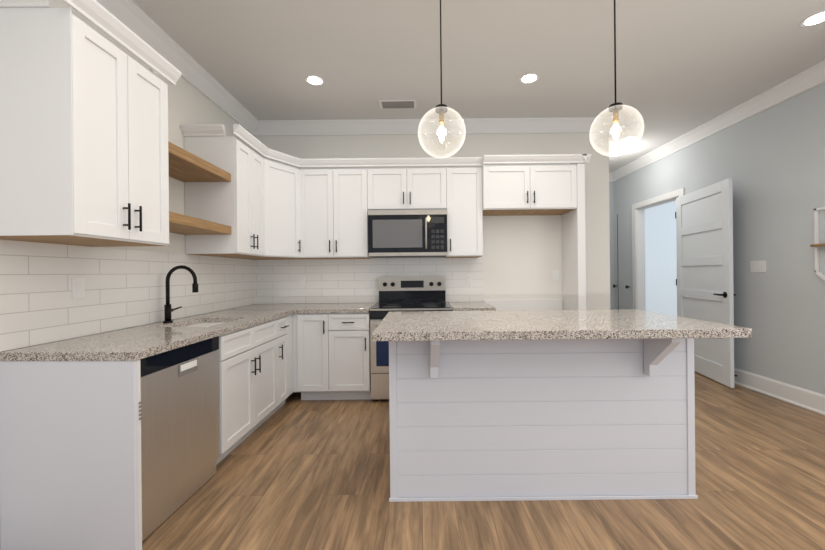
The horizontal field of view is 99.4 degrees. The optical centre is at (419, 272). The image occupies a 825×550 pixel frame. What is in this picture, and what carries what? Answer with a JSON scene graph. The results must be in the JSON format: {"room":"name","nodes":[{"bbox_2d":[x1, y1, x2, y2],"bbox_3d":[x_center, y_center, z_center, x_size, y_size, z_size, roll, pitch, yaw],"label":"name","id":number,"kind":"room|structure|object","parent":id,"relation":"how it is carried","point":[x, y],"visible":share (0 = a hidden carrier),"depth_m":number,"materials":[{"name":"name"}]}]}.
{"room":"kitchen","nodes":[
{"label":"kitchen","id":0,"kind":"room"},
{"bbox_2d":[0,0,253,549],"bbox_3d":[-1.997,-0.225,0.510,0.150,3.000,7.420,-1,0,0],"label":"wall","id":1,"kind":"structure","parent":0,"point":[188,103],"depth_m":2.80,"materials":[{"name":"white paint"}]},
{"bbox_2d":[0,0,171,246],"bbox_3d":[-1.695,-0.638,1.759,0.457,0.961,0.569,-1,0,0],"label":"upper cabinet","id":2,"kind":"object","parent":1,"relation":"attached to","point":[83,133],"depth_m":1.50,"materials":[{"name":"white wood"}]},
{"bbox_2d":[0,240,255,351],"bbox_3d":[-1.915,0.101,2.817,0.008,0.513,2.505,-1,0,0],"label":"backsplash","id":3,"kind":"structure","parent":1,"relation":"attached to","point":[125,288],"depth_m":2.09,"materials":[{"name":"tile"}]},
{"bbox_2d":[72,278,84,298],"bbox_3d":[-1.907,0.084,1.955,0.008,0.116,0.072,-1,0,0],"label":"electrical outlet","id":4,"kind":"object","parent":3,"relation":"attached to","point":[78,288],"visible":1,"depth_m":1.95,"materials":[{"name":"white plastic"}]},
{"bbox_2d":[96,0,259,135],"bbox_3d":[-1.881,-1.659,0.435,0.110,0.135,7.270,-1,0,0],"label":"crown molding","id":5,"kind":"structure","parent":1,"relation":"attached to","point":[136,20],"depth_m":2.74,"materials":[{"name":"white wood"}]},
{"bbox_2d":[168,141,230,181],"bbox_3d":[-1.734,-0.775,2.451,0.382,0.065,0.809,-1,0,0],"label":"shelf","id":6,"kind":"object","parent":1,"relation":"attached to","point":[185,165],"visible":0.5,"depth_m":2.54,"materials":[{"name":"brown wood"}]},
{"bbox_2d":[169,211,230,234],"bbox_3d":[-1.729,-0.345,2.451,0.382,0.065,0.809,-1,0,0],"label":"shelf","id":7,"kind":"object","parent":1,"relation":"attached to","point":[183,224],"visible":0.52,"depth_m":2.51,"materials":[{"name":"brown wood"}]},
{"bbox_2d":[183,132,267,259],"bbox_3d":[-1.695,-0.638,3.146,0.457,0.961,0.573,-1,0,0],"label":"upper cabinet","id":8,"kind":"object","parent":1,"relation":"attached to","point":[241,203],"depth_m":2.86,"materials":[{"name":"white wood"}]},
{"bbox_2d":[256,144,303,259],"bbox_3d":[-1.575,-0.677,3.694,0.697,1.038,0.747,-1,0,0],"label":"upper cabinet","id":9,"kind":"object","parent":1,"relation":"attached to","point":[285,182],"depth_m":3.57,"materials":[{"name":"white wood"}]},
{"bbox_2d":[254,133,609,309],"bbox_3d":[0.068,-0.245,5.260,4.280,3.000,2.380,-1,0,0],"label":"wall","id":10,"kind":"structure","parent":0,"point":[522,257],"depth_m":4.07,"materials":[{"name":"white paint"}]},
{"bbox_2d":[304,158,343,258],"bbox_3d":[-1.092,-0.682,3.872,0.456,1.038,0.391,-1,0,0],"label":"upper cabinet","id":11,"kind":"object","parent":10,"relation":"attached to","point":[321,185],"depth_m":3.73,"materials":[{"name":"white wood"}]},
{"bbox_2d":[340,164,371,258],"bbox_3d":[-0.770,-0.647,3.894,0.423,0.961,0.347,-1,0,0],"label":"upper cabinet","id":12,"kind":"object","parent":10,"relation":"attached to","point":[353,181],"depth_m":3.73,"materials":[{"name":"white wood"}]},
{"bbox_2d":[255,257,482,303],"bbox_3d":[-0.590,0.088,4.066,2.642,0.513,0.008,-1,0,0],"label":"backsplash","id":13,"kind":"structure","parent":10,"relation":"attached to","point":[338,281],"depth_m":4.06,"materials":[{"name":"tile"}]},
{"bbox_2d":[299,276,304,285],"bbox_3d":[-1.369,0.089,4.058,0.072,0.116,0.007,-1,0,0],"label":"electrical outlet","id":14,"kind":"object","parent":13,"relation":"attached to","point":[302,279],"depth_m":4.06,"materials":[{"name":"white plastic"}]},
{"bbox_2d":[368,164,447,211],"bbox_3d":[-0.140,-0.903,3.894,0.842,0.461,0.347,-1,0,0],"label":"upper cabinet","id":15,"kind":"object","parent":10,"relation":"attached to","point":[390,187],"depth_m":3.73,"materials":[{"name":"white wood"}]},
{"bbox_2d":[368,210,446,257],"bbox_3d":[-0.128,-0.419,3.829,0.823,0.478,0.457,-1,0,0],"label":"microwave","id":16,"kind":"object","parent":15,"relation":"attached to","point":[404,233],"visible":1,"depth_m":3.65,"materials":[{"name":"grey metal"}]},
{"bbox_2d":[256,117,612,135],"bbox_3d":[0.189,-1.678,4.015,4.010,0.135,0.110,-1,0,0],"label":"crown molding","id":17,"kind":"structure","parent":10,"relation":"attached to","point":[563,124],"depth_m":4.01,"materials":[{"name":"white"}]},
{"bbox_2d":[445,164,483,257],"bbox_3d":[0.475,-0.659,3.894,0.382,0.961,0.347,-1,0,0],"label":"upper cabinet","id":18,"kind":"object","parent":10,"relation":"attached to","point":[464,216],"depth_m":3.73,"materials":[{"name":"white wood"}]},
{"bbox_2d":[484,299,562,310],"bbox_3d":[1.198,0.377,4.059,0.908,0.135,0.019,-1,0,0],"label":"trim","id":19,"kind":"structure","parent":10,"relation":"attached to","point":[538,304],"depth_m":4.05,"materials":[{"name":"white wood"}]},
{"bbox_2d":[480,160,579,215],"bbox_3d":[1.152,-0.908,3.864,0.978,0.475,0.407,-1,0,0],"label":"upper cabinet","id":20,"kind":"object","parent":10,"relation":"attached to","point":[507,187],"depth_m":3.67,"materials":[{"name":"white wood"}]},
{"bbox_2d":[552,270,558,279],"bbox_3d":[1.576,0.021,4.066,0.072,0.116,0.008,-1,0,0],"label":"outlet","id":21,"kind":"object","parent":10,"relation":"attached to","point":[555,273],"visible":1,"depth_m":4.06,"materials":[{"name":"white plastic"}]},
{"bbox_2d":[132,0,824,172],"bbox_3d":[2.473,-1.818,2.050,9.420,0.100,11.100,-1,0,0],"label":"ceiling","id":22,"kind":"structure","parent":0,"point":[683,67],"depth_m":2.81,"materials":[{"name":"white paint"}]},
{"bbox_2d":[305,75,324,85],"bbox_3d":[-0.947,-1.732,3.150,0.169,0.005,0.169,-1,0,-39],"label":"recessed light","id":23,"kind":"object","parent":22,"relation":"in","point":[315,80],"depth_m":3.14,"materials":[{"name":"white"}]},
{"bbox_2d":[379,100,416,108],"bbox_3d":[-0.227,-1.738,3.610,0.380,0.008,0.170,-1,0,0],"label":"ceiling vent","id":24,"kind":"object","parent":22,"relation":"in","point":[394,104],"visible":1,"depth_m":3.60,"materials":[{"name":"white metal"}]},
{"bbox_2d":[418,0,465,157],"bbox_3d":[0.123,-1.212,2.050,0.280,1.064,0.280,-1,0,0],"label":"pendant light","id":25,"kind":"object","parent":22,"relation":"hanging from","point":[441,109],"visible":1,"depth_m":2.04,"materials":[{"name":"clear glass"}]},
{"bbox_2d":[519,73,538,83],"bbox_3d":[0.983,-1.750,3.150,0.169,0.005,0.169,-1,0,-39],"label":"recessed light","id":26,"kind":"object","parent":22,"relation":"in","point":[528,78],"depth_m":3.14,"materials":[{"name":"white"}]},
{"bbox_2d":[589,0,643,155],"bbox_3d":[1.143,-1.222,2.050,0.280,1.064,0.280,-1,0,0],"label":"pendant light","id":27,"kind":"object","parent":22,"relation":"hanging from","point":[615,108],"visible":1,"depth_m":2.04,"materials":[{"name":"clear glass"}]},
{"bbox_2d":[623,136,637,140],"bbox_3d":[2.763,-1.767,4.600,0.169,0.005,0.169,-1,0,-9],"label":"recessed light","id":28,"kind":"object","parent":22,"relation":"in","point":[630,137],"depth_m":4.59,"materials":[{"name":"white"}]},
{"bbox_2d":[800,10,824,26],"bbox_3d":[2.763,-1.767,2.430,0.169,0.005,0.169,-1,0,-9],"label":"recessed light","id":29,"kind":"object","parent":22,"relation":"in","point":[809,21],"depth_m":2.44,"materials":[{"name":"white"}]},
{"bbox_2d":[142,371,824,549],"bbox_3d":[2.502,1.282,2.050,9.420,0.100,11.100,-1,0,0],"label":"floor","id":30,"kind":"structure","parent":0,"point":[294,472],"depth_m":1.90,"materials":[{"name":"brown wood"}]},
{"bbox_2d":[139,336,219,541],"bbox_3d":[-1.582,0.835,1.910,0.630,0.863,0.644,-1,0,0],"label":"dishwasher","id":31,"kind":"object","parent":30,"relation":"on","point":[179,410],"visible":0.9,"depth_m":1.85,"materials":[{"name":"grey metal"}]},
{"bbox_2d":[120,319,283,478],"bbox_3d":[-1.550,0.833,2.651,0.652,0.876,0.859,-1,0,0],"label":"base cabinet","id":32,"kind":"object","parent":30,"relation":"on","point":[251,359],"depth_m":2.44,"materials":[{"name":"white wood"}]},
{"bbox_2d":[0,307,295,362],"bbox_3d":[-1.563,0.375,2.488,0.694,0.040,1.853,-1,0,0],"label":"countertop","id":33,"kind":"structure","parent":32,"relation":"on","point":[128,345],"depth_m":1.83,"materials":[{"name":"grey stone"}]},
{"bbox_2d":[163,265,197,322],"bbox_3d":[-1.729,0.150,2.578,0.248,0.412,0.156,-1,0,0],"label":"faucet","id":34,"kind":"object","parent":33,"relation":"on","point":[168,310],"visible":1,"depth_m":2.52,"materials":[{"name":"black metal"}]},
{"bbox_2d":[284,315,291,403],"bbox_3d":[-1.550,0.833,3.116,0.652,0.876,0.308,-1,0,0],"label":"base cabinet","id":35,"kind":"object","parent":30,"relation":"on","point":[287,318],"depth_m":3.24,"materials":[{"name":"white wood"}]},
{"bbox_2d":[292,311,335,399],"bbox_3d":[-1.034,0.828,3.726,0.412,0.876,0.667,-1,0,0],"label":"base cabinet","id":36,"kind":"object","parent":30,"relation":"on","point":[313,332],"depth_m":3.40,"materials":[{"name":"white wood"}]},
{"bbox_2d":[228,303,375,310],"bbox_3d":[-1.200,0.372,3.722,1.412,0.040,0.675,-1,0,0],"label":"countertop","id":37,"kind":"structure","parent":36,"relation":"on","point":[309,306],"depth_m":3.62,"materials":[{"name":"grey stone"}]},
{"bbox_2d":[336,303,376,399],"bbox_3d":[-0.718,0.825,3.726,0.457,0.876,0.667,-1,0,0],"label":"base cabinet","id":38,"kind":"object","parent":30,"relation":"on","point":[353,361],"depth_m":3.40,"materials":[{"name":"white wood"}]},
{"bbox_2d":[370,277,451,400],"bbox_3d":[-0.085,0.652,3.688,0.798,1.210,0.740,-1,0,0],"label":"range","id":39,"kind":"object","parent":30,"relation":"on","point":[397,294],"visible":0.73,"depth_m":3.76,"materials":[{"name":"silver metal"}]},
{"bbox_2d":[447,302,495,310],"bbox_3d":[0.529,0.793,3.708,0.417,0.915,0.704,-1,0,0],"label":"countertop","id":40,"kind":"structure","parent":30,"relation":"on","point":[469,306],"depth_m":3.50,"materials":[{"name":"grey stone"}]},
{"bbox_2d":[389,337,735,501],"bbox_3d":[0.674,0.780,2.091,1.697,0.940,0.760,-1,0,0],"label":"kitchen island","id":41,"kind":"object","parent":30,"relation":"on","point":[516,405],"depth_m":1.94,"materials":[{"name":"white wood"}]},
{"bbox_2d":[372,309,751,340],"bbox_3d":[0.663,0.289,2.067,1.770,0.042,0.876,-1,0,0],"label":"island countertop","id":42,"kind":"structure","parent":41,"relation":"on","point":[610,324],"depth_m":1.77,"materials":[{"name":"grey stone"}]},
{"bbox_2d":[562,163,585,309],"bbox_3d":[1.694,0.047,3.864,0.082,2.386,0.407,-1,0,0],"label":"panel","id":43,"kind":"object","parent":30,"relation":"on","point":[573,261],"visible":0.4,"depth_m":3.71,"materials":[{"name":"white wood"}]},
{"bbox_2d":[609,182,614,308],"bbox_3d":[2.928,-0.272,6.375,1.440,3.000,0.150,-1,0,0],"label":"wall","id":44,"kind":"structure","parent":0,"point":[611,214],"depth_m":6.30,"materials":[{"name":"grey paint"}]},
{"bbox_2d":[645,201,676,315],"bbox_3d":[5.097,-0.293,7.450,2.940,3.000,0.100,-1,0,0],"label":"wall","id":45,"kind":"structure","parent":0,"point":[660,261],"depth_m":7.39,"materials":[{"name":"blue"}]},
{"bbox_2d":[614,82,824,394],"bbox_3d":[3.562,-0.278,1.550,0.130,3.000,9.500,-1,0,0],"label":"wall","id":46,"kind":"structure","parent":0,"point":[770,162],"depth_m":3.47,"materials":[{"name":"grey paint"}]},
{"bbox_2d":[613,211,630,308],"bbox_3d":[3.471,0.090,6.025,0.056,2.245,0.450,-1,0,0],"label":"door","id":47,"kind":"structure","parent":46,"relation":"in","point":[623,254],"depth_m":6.00,"materials":[{"name":"grey wood"}]},
{"bbox_2d":[632,188,684,310],"bbox_3d":[3.557,0.049,5.175,0.148,2.345,1.120,-1,0,0],"label":"door frame","id":48,"kind":"structure","parent":46,"relation":"attached to","point":[638,250],"depth_m":5.64,"materials":[{"name":"white wood"}]},
{"bbox_2d":[675,178,735,387],"bbox_3d":[3.349,0.105,4.193,0.259,2.213,1.017,-1,0,0],"label":"door","id":49,"kind":"structure","parent":46,"relation":"in","point":[704,245],"depth_m":4.04,"materials":[{"name":"white wood"}]},
{"bbox_2d":[612,60,824,181],"bbox_3d":[3.429,-1.709,1.550,0.110,0.135,9.500,-1,0,0],"label":"crown molding","id":50,"kind":"structure","parent":46,"relation":"attached to","point":[813,76],"depth_m":3.78,"materials":[{"name":"white wood"}]},
{"bbox_2d":[750,260,765,271],"bbox_3d":[3.495,-0.068,3.620,0.008,0.120,0.164,-1,0,0],"label":"switch plate","id":51,"kind":"object","parent":46,"relation":"attached to","point":[757,266],"visible":1,"depth_m":3.61,"materials":[{"name":"white plastic"}]},
{"bbox_2d":[734,368,824,414],"bbox_3d":[3.486,1.140,0.705,0.050,0.165,7.810,-1,0,0],"label":"baseboard","id":52,"kind":"structure","parent":46,"relation":"attached to","point":[803,398],"depth_m":3.33,"materials":[{"name":"white wood"}]},
{"bbox_2d":[810,207,824,280],"bbox_3d":[3.465,-0.202,2.817,0.064,0.730,0.535,-1,0,0],"label":"shelf","id":53,"kind":"object","parent":46,"relation":"attached to","point":[816,245],"visible":0.96,"depth_m":3.06,"materials":[{"name":"white wood"}]}
]}

